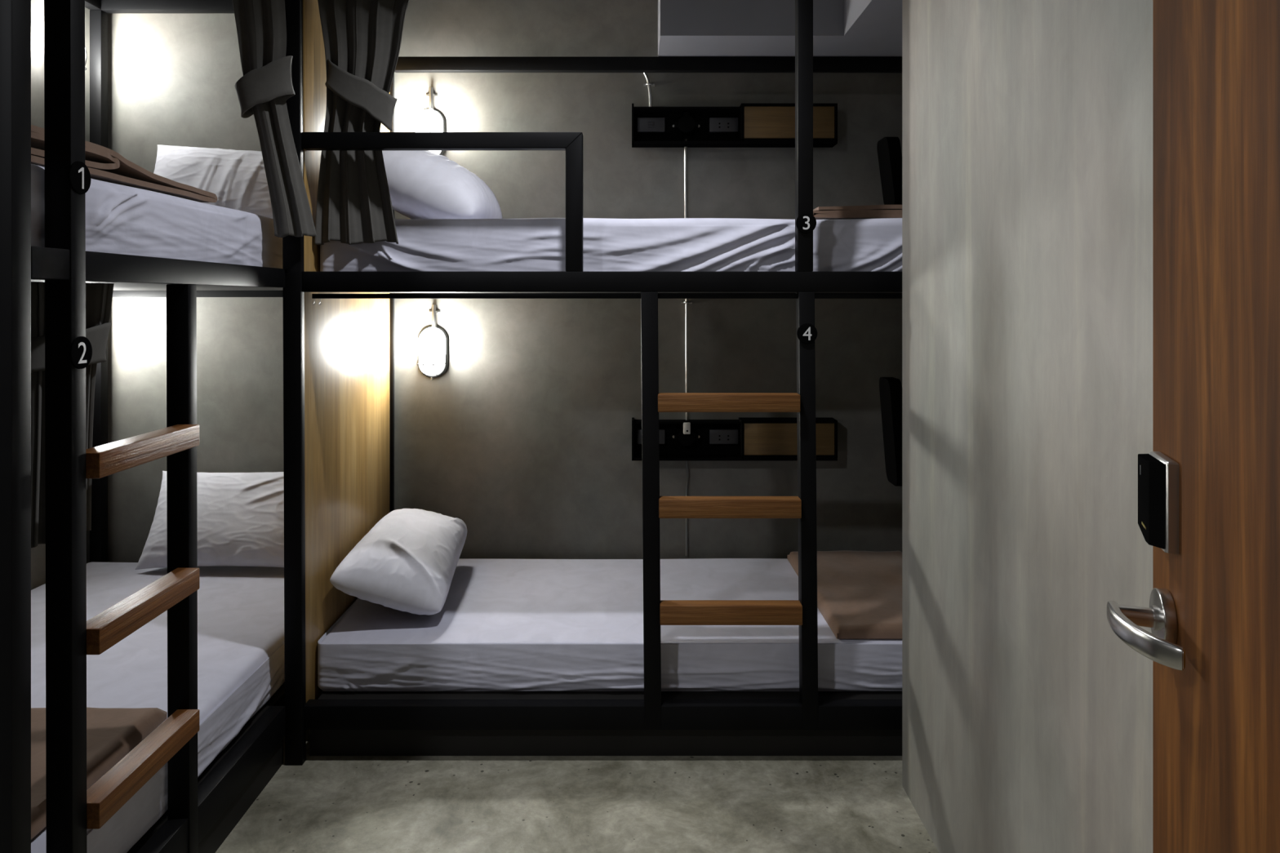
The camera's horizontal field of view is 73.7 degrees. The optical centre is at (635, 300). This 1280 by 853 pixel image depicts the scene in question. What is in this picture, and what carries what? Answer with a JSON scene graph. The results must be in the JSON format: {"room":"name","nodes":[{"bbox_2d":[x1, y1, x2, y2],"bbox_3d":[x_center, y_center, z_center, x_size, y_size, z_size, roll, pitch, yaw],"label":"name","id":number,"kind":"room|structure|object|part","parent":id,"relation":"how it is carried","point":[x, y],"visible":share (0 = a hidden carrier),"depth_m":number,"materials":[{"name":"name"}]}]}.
{"room":"dormitory","nodes":[
{"label":"dormitory","id":0,"kind":"room"},
{"bbox_2d":[31,0,89,590],"bbox_3d":[-2.190,-0.040,0.930,0.120,2.740,4.860,0,0,0],"label":"wall","id":1,"kind":"structure","parent":0,"point":[37,553],"depth_m":3.05,"materials":[{"name":"grey paint"}]},
{"bbox_2d":[84,45,86,70],"bbox_3d":[-2.081,-0.943,3.140,0.099,0.294,0.117,0,0,0],"label":"wall lamp","id":2,"kind":"object","parent":1,"relation":"attached to","point":[85,46],"visible":0.07,"depth_m":3.16,"materials":[{"name":"white"}]},
{"bbox_2d":[107,0,902,562],"bbox_3d":[-0.435,-0.040,3.420,3.630,2.740,0.120,0,0,0],"label":"wall","id":3,"kind":"structure","parent":0,"point":[524,438],"depth_m":3.36,"materials":[{"name":"grey paint"}]},
{"bbox_2d":[415,86,445,155],"bbox_3d":[-0.806,-0.689,3.311,0.117,0.294,0.099,0,0,0],"label":"wall lamp","id":4,"kind":"object","parent":3,"relation":"attached to","point":[430,119],"visible":0.6,"depth_m":3.29,"materials":[{"name":"white glass"}]},
{"bbox_3d":[-0.806,-0.694,3.306,0.097,0.098,0.072,0,0,0],"label":"bulb","id":5,"kind":"part","parent":4,"relation":"part of","materials":[{"name":"white glass"}]},
{"bbox_3d":[-0.806,-0.650,3.307,0.096,0.184,0.070,0,0,0],"label":"lamp glass","id":6,"kind":"part","parent":4,"relation":"part of","materials":[{"name":"white glass"}]},
{"bbox_2d":[417,304,448,380],"bbox_3d":[-0.795,0.164,3.311,0.117,0.294,0.099,0,0,0],"label":"wall lamp","id":7,"kind":"object","parent":3,"relation":"attached to","point":[433,340],"visible":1,"depth_m":3.29,"materials":[{"name":"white glass"}]},
{"bbox_3d":[-0.795,0.159,3.306,0.097,0.098,0.072,0,0,0],"label":"bulb","id":8,"kind":"part","parent":7,"relation":"part of","materials":[{"name":"white glass"}]},
{"bbox_3d":[-0.795,0.202,3.307,0.096,0.184,0.070,0,0,0],"label":"lamp glass","id":9,"kind":"part","parent":7,"relation":"part of","materials":[{"name":"white glass"}]},
{"bbox_2d":[643,72,654,106],"bbox_3d":[0.044,-0.840,3.349,0.063,0.164,0.022,0,0,0],"label":"conduit pipe","id":10,"kind":"object","parent":3,"relation":"attached to","point":[648,84],"visible":0.82,"depth_m":3.34,"materials":[{"name":"metal"}]},
{"bbox_2d":[684,138,688,217],"bbox_3d":[0.197,-0.453,3.343,0.015,0.363,0.024,0,0,0],"label":"conduit pipe","id":11,"kind":"object","parent":3,"relation":"attached to","point":[686,140],"visible":0.74,"depth_m":3.34,"materials":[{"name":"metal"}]},
{"bbox_2d":[680,298,692,420],"bbox_3d":[0.200,0.223,3.349,0.044,0.506,0.022,0,0,0],"label":"conduit pipe","id":12,"kind":"object","parent":3,"relation":"attached to","point":[686,302],"visible":0.88,"depth_m":3.34,"materials":[{"name":"metal"}]},
{"bbox_2d":[631,102,837,147],"bbox_3d":[0.380,-0.679,3.317,0.790,0.155,0.087,0,0,0],"label":"shelf","id":13,"kind":"object","parent":3,"relation":"attached to","point":[748,125],"visible":1,"depth_m":3.31,"materials":[{"name":"black plastic"}]},
{"bbox_2d":[637,117,665,133],"bbox_3d":[0.060,-0.685,3.337,0.108,0.056,0.023,0,0,0],"label":"switch plate","id":14,"kind":"object","parent":13,"relation":"attached to","point":[645,125],"depth_m":3.32,"materials":[{"name":"grey plastic"}]},
{"bbox_3d":[0.344,-0.685,3.337,0.112,0.056,0.023,0,0,0],"label":"socket plate","id":15,"kind":"part","parent":13,"relation":"part of","materials":[{"name":"grey plastic"}]},
{"bbox_3d":[0.590,-0.684,3.317,0.370,0.145,0.087,0,0,0],"label":"flap frame","id":16,"kind":"part","parent":13,"relation":"part of","materials":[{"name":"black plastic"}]},
{"bbox_2d":[631,417,837,460],"bbox_3d":[0.380,0.539,3.317,0.790,0.155,0.087,0,0,0],"label":"wall shelf","id":17,"kind":"object","parent":3,"relation":"attached to","point":[744,438],"visible":0.9,"depth_m":3.28,"materials":[{"name":"black plastic"}]},
{"bbox_2d":[637,429,665,444],"bbox_3d":[0.060,0.533,3.337,0.108,0.056,0.023,0,0,0],"label":"switch plate","id":18,"kind":"object","parent":17,"relation":"attached to","point":[661,432],"depth_m":3.32,"materials":[{"name":"grey plastic"}]},
{"bbox_2d":[685,460,688,556],"bbox_3d":[0.201,0.815,3.346,0.013,0.377,0.017,0,0,26],"label":"cable","id":19,"kind":"object","parent":17,"relation":"hanging from","point":[686,461],"visible":0.86,"depth_m":3.34,"materials":[{"name":"black plastic"}]},
{"bbox_3d":[0.344,0.533,3.337,0.112,0.056,0.023,0,0,0],"label":"socket plate","id":20,"kind":"part","parent":17,"relation":"part of","materials":[{"name":"grey plastic"}]},
{"bbox_3d":[0.590,0.534,3.317,0.370,0.145,0.087,0,0,0],"label":"flap frame","id":21,"kind":"part","parent":17,"relation":"part of","materials":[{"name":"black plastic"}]},
{"bbox_2d":[657,0,902,56],"bbox_3d":[0.609,-1.175,2.848,1.043,0.470,1.024,0,0,0],"label":"ceiling","id":22,"kind":"structure","parent":3,"relation":"attached to","point":[686,28],"depth_m":3.03,"materials":[{"name":"white paint"}]},
{"bbox_2d":[215,729,938,852],"bbox_3d":[-0.435,1.380,0.990,3.630,0.100,4.980,0,0,0],"label":"floor","id":23,"kind":"structure","parent":0,"point":[324,804],"depth_m":2.24,"materials":[{"name":"concrete"}]},
{"bbox_2d":[0,0,284,852],"bbox_3d":[-1.542,0.080,2.350,1.137,2.500,1.965,0,0,0],"label":"bunk bed","id":24,"kind":"object","parent":23,"relation":"on","point":[203,811],"visible":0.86,"depth_m":1.52,"materials":[{"name":"black metal"}]},
{"bbox_3d":[-1.025,0.080,1.391,0.050,2.500,0.045,0,0,0],"label":"post","id":25,"kind":"part","parent":24,"relation":"part of","materials":[{"name":"black metal"}]},
{"bbox_2d":[31,281,114,547],"bbox_3d":[-1.085,0.211,1.632,0.055,0.490,0.201,0,0,17],"label":"curtain","id":26,"kind":"object","parent":24,"relation":"hanging from","point":[99,296],"visible":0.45,"depth_m":1.59,"materials":[{"name":"grey fabric"}]},
{"bbox_3d":[-0.998,-0.220,1.531,0.004,0.058,0.058,0,0,0],"label":"number plate","id":27,"kind":"part","parent":24,"relation":"part of","materials":[{"name":"black plastic"}]},
{"bbox_3d":[-0.995,0.094,1.531,0.004,0.058,0.058,0,0,0],"label":"number plate","id":28,"kind":"part","parent":24,"relation":"part of","materials":[{"name":"black plastic"}]},
{"bbox_3d":[-2.083,-1.145,2.350,0.045,0.050,1.875,0,0,0],"label":"rail","id":29,"kind":"part","parent":24,"relation":"part of","materials":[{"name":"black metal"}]},
{"bbox_3d":[-2.083,0.105,3.311,0.045,2.450,0.045,0,0,0],"label":"post","id":30,"kind":"part","parent":24,"relation":"part of","materials":[{"name":"black metal"}]},
{"bbox_2d":[31,163,282,268],"bbox_3d":[-1.542,-0.158,2.353,1.016,0.182,1.865,0,0,0],"label":"mattress","id":31,"kind":"object","parent":24,"relation":"on","point":[120,219],"visible":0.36,"depth_m":1.91,"materials":[{"name":"white fabric"}]},
{"bbox_2d":[31,124,217,202],"bbox_3d":[-1.443,-0.283,1.811,0.720,0.068,0.804,0,0,0],"label":"blanket","id":32,"kind":"object","parent":31,"relation":"on","point":[103,163],"visible":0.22,"depth_m":1.82,"materials":[{"name":"brown fabric"}]},
{"bbox_2d":[153,144,272,217],"bbox_3d":[-1.555,-0.425,3.215,0.602,0.357,0.196,0,0,0],"label":"pillow","id":33,"kind":"object","parent":31,"relation":"on","point":[237,179],"visible":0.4,"depth_m":3.18,"materials":[{"name":"white fabric"}]},
{"bbox_2d":[31,562,284,852],"bbox_3d":[-1.574,1.084,2.353,1.061,0.170,1.865,0,0,0],"label":"mattress","id":34,"kind":"object","parent":24,"relation":"on","point":[241,663],"visible":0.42,"depth_m":2.41,"materials":[{"name":"white fabric"}]},
{"bbox_2d":[31,707,167,839],"bbox_3d":[-1.525,0.978,1.750,0.810,0.045,0.580,0,0,0],"label":"blanket","id":35,"kind":"object","parent":34,"relation":"on","point":[112,734],"visible":0.38,"depth_m":1.88,"materials":[{"name":"brown fabric"}]},
{"bbox_2d":[134,471,284,569],"bbox_3d":[-1.515,0.823,3.208,0.643,0.332,0.208,0,0,0],"label":"pillow","id":36,"kind":"object","parent":34,"relation":"on","point":[240,516],"visible":0.7,"depth_m":3.14,"materials":[{"name":"white fabric"}]},
{"bbox_3d":[-1.022,-0.063,1.925,0.045,0.054,1.024,0,0,0],"label":"rail","id":37,"kind":"part","parent":24,"relation":"part of","materials":[{"name":"black metal"}]},
{"bbox_3d":[-1.575,-1.145,3.311,1.060,0.050,0.045,0,0,0],"label":"rail","id":38,"kind":"part","parent":24,"relation":"part of","materials":[{"name":"black metal"}]},
{"bbox_3d":[-1.560,-0.036,3.311,1.000,0.048,0.045,0,0,0],"label":"rail","id":39,"kind":"part","parent":24,"relation":"part of","materials":[{"name":"black metal"}]},
{"bbox_3d":[-1.022,1.202,1.925,0.045,0.087,1.024,0,0,0],"label":"rail","id":40,"kind":"part","parent":24,"relation":"part of","materials":[{"name":"black metal"}]},
{"bbox_2d":[232,0,316,237],"bbox_3d":[-1.029,-0.646,2.390,0.256,0.941,0.085,0,0,-8],"label":"curtain","id":41,"kind":"object","parent":24,"relation":"hanging from","point":[265,85],"visible":1,"depth_m":2.38,"materials":[{"name":"grey fabric"}]},
{"bbox_2d":[282,0,902,765],"bbox_3d":[0.043,0.175,2.892,2.113,2.310,0.927,0,0,0],"label":"bunk bed","id":42,"kind":"object","parent":23,"relation":"on","point":[339,326],"visible":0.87,"depth_m":2.45,"materials":[{"name":"black metal"}]},
{"bbox_3d":[-0.983,0.175,2.453,0.061,2.310,0.030,0,0,0],"label":"post","id":43,"kind":"part","parent":42,"relation":"part of","materials":[{"name":"black metal"}]},
{"bbox_3d":[-0.972,0.145,2.897,0.027,2.170,0.856,0,0,0],"label":"headboard","id":44,"kind":"part","parent":42,"relation":"part of","materials":[{"name":"brown wood"}]},
{"bbox_2d":[314,0,408,244],"bbox_3d":[-0.782,-0.563,2.525,0.334,0.798,0.055,0,0,0],"label":"curtain","id":45,"kind":"object","parent":42,"relation":"hanging from","point":[362,38],"visible":0.88,"depth_m":2.52,"materials":[{"name":"grey fabric"}]},
{"bbox_3d":[-0.557,-0.283,2.473,0.807,0.401,0.045,0,0,0],"label":"guard rail","id":46,"kind":"part","parent":42,"relation":"part of","materials":[{"name":"black metal"}]},
{"bbox_3d":[0.048,-0.053,2.473,2.015,0.059,0.045,0,0,0],"label":"rail","id":47,"kind":"part","parent":42,"relation":"part of","materials":[{"name":"black metal"}]},
{"bbox_3d":[0.050,1.200,2.473,2.010,0.069,0.045,0,0,0],"label":"rail","id":48,"kind":"part","parent":42,"relation":"part of","materials":[{"name":"black metal"}]},
{"bbox_2d":[317,558,902,692],"bbox_3d":[0.046,1.086,2.925,1.997,0.172,0.791,0,0,0],"label":"mattress","id":49,"kind":"object","parent":42,"relation":"on","point":[501,624],"visible":0.73,"depth_m":2.57,"materials":[{"name":"white fabric"}]},
{"bbox_2d":[329,508,467,615],"bbox_3d":[-0.769,0.868,2.909,0.332,0.254,0.652,0,0,0],"label":"pillow","id":50,"kind":"object","parent":49,"relation":"on","point":[407,562],"visible":1,"depth_m":2.70,"materials":[{"name":"white fabric"}]},
{"bbox_2d":[787,550,902,639],"bbox_3d":[0.807,0.990,2.933,0.445,0.057,0.735,0,0,0],"label":"blanket","id":51,"kind":"object","parent":49,"relation":"on","point":[860,593],"visible":0.69,"depth_m":2.85,"materials":[{"name":"brown fabric"}]},
{"bbox_2d":[320,217,902,271],"bbox_3d":[0.046,-0.153,2.907,1.997,0.196,0.746,0,0,0],"label":"mattress","id":52,"kind":"object","parent":42,"relation":"on","point":[520,244],"visible":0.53,"depth_m":2.55,"materials":[{"name":"white fabric"}]},
{"bbox_2d":[382,150,502,218],"bbox_3d":[-0.706,-0.390,2.937,0.440,0.281,0.548,0,0,0],"label":"pillow","id":53,"kind":"object","parent":52,"relation":"on","point":[422,184],"visible":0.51,"depth_m":2.69,"materials":[{"name":"white fabric"}]},
{"bbox_2d":[794,204,902,219],"bbox_3d":[0.787,-0.274,2.870,0.495,0.042,0.500,0,0,0],"label":"blanket","id":54,"kind":"object","parent":52,"relation":"on","point":[869,211],"visible":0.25,"depth_m":2.62,"materials":[{"name":"brown fabric"}]},
{"bbox_3d":[0.060,-0.053,3.314,1.990,0.059,0.045,0,0,0],"label":"rail","id":55,"kind":"part","parent":42,"relation":"part of","materials":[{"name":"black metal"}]},
{"bbox_3d":[0.060,-0.912,3.304,1.990,0.053,0.039,0,0,0],"label":"rail","id":56,"kind":"part","parent":42,"relation":"part of","materials":[{"name":"black metal"}]},
{"bbox_3d":[0.488,-0.531,2.473,0.044,0.897,0.045,0,0,0],"label":"post","id":57,"kind":"part","parent":42,"relation":"part of","materials":[{"name":"black metal"}]},
{"bbox_3d":[0.489,-0.222,2.447,0.058,0.058,0.004,0,0,0],"label":"number plate","id":58,"kind":"part","parent":42,"relation":"part of","materials":[{"name":"black plastic"}]},
{"bbox_3d":[0.491,0.095,2.445,0.058,0.058,0.004,0,0,0],"label":"number plate","id":59,"kind":"part","parent":42,"relation":"part of","materials":[{"name":"black plastic"}]},
{"bbox_2d":[902,0,1152,852],"bbox_3d":[1.055,-0.040,1.218,0.650,2.740,2.236,0,0,0],"label":"wall","id":60,"kind":"structure","parent":0,"point":[1027,125],"depth_m":1.59,"materials":[{"name":"grey paint"}]},
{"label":"wall door","id":61,"kind":"structure","parent":0,"visible":0},
{"bbox_2d":[1106,0,1279,852],"bbox_3d":[0.441,0.297,0.557,0.100,2.054,0.850,0,0,18],"label":"door","id":62,"kind":"structure","parent":61,"relation":"attached to","point":[1209,483],"depth_m":0.76,"materials":[{"name":"brown wood"}]},
{"bbox_3d":[0.505,0.336,0.859,0.025,0.026,0.121,0,0,0],"label":"lever","id":63,"kind":"part","parent":62,"relation":"part of","materials":[{"name":"metal"}]},
{"bbox_3d":[0.555,0.335,0.898,0.012,0.061,0.061,0,0,18],"label":"handle","id":64,"kind":"part","parent":62,"relation":"part of","materials":[{"name":"metal"}]},
{"bbox_3d":[1.255,-0.040,2.848,0.250,2.740,1.024,0,0,0],"label":"wall","id":65,"kind":"structure","parent":0,"visible":0},
{"bbox_2d":[876,137,902,204],"bbox_3d":[1.022,-0.474,3.165,0.217,0.250,0.150,0,0,0],"label":"television","id":66,"kind":"object","parent":65,"relation":"attached to","point":[889,148],"visible":0.47,"depth_m":3.11,"materials":[{"name":"black plastic"}]},
{"bbox_2d":[879,377,902,486],"bbox_3d":[1.026,0.486,3.165,0.208,0.393,0.150,0,0,0],"label":"television","id":67,"kind":"object","parent":65,"relation":"attached to","point":[890,388],"visible":0.48,"depth_m":3.12,"materials":[{"name":"black plastic"}]}
]}

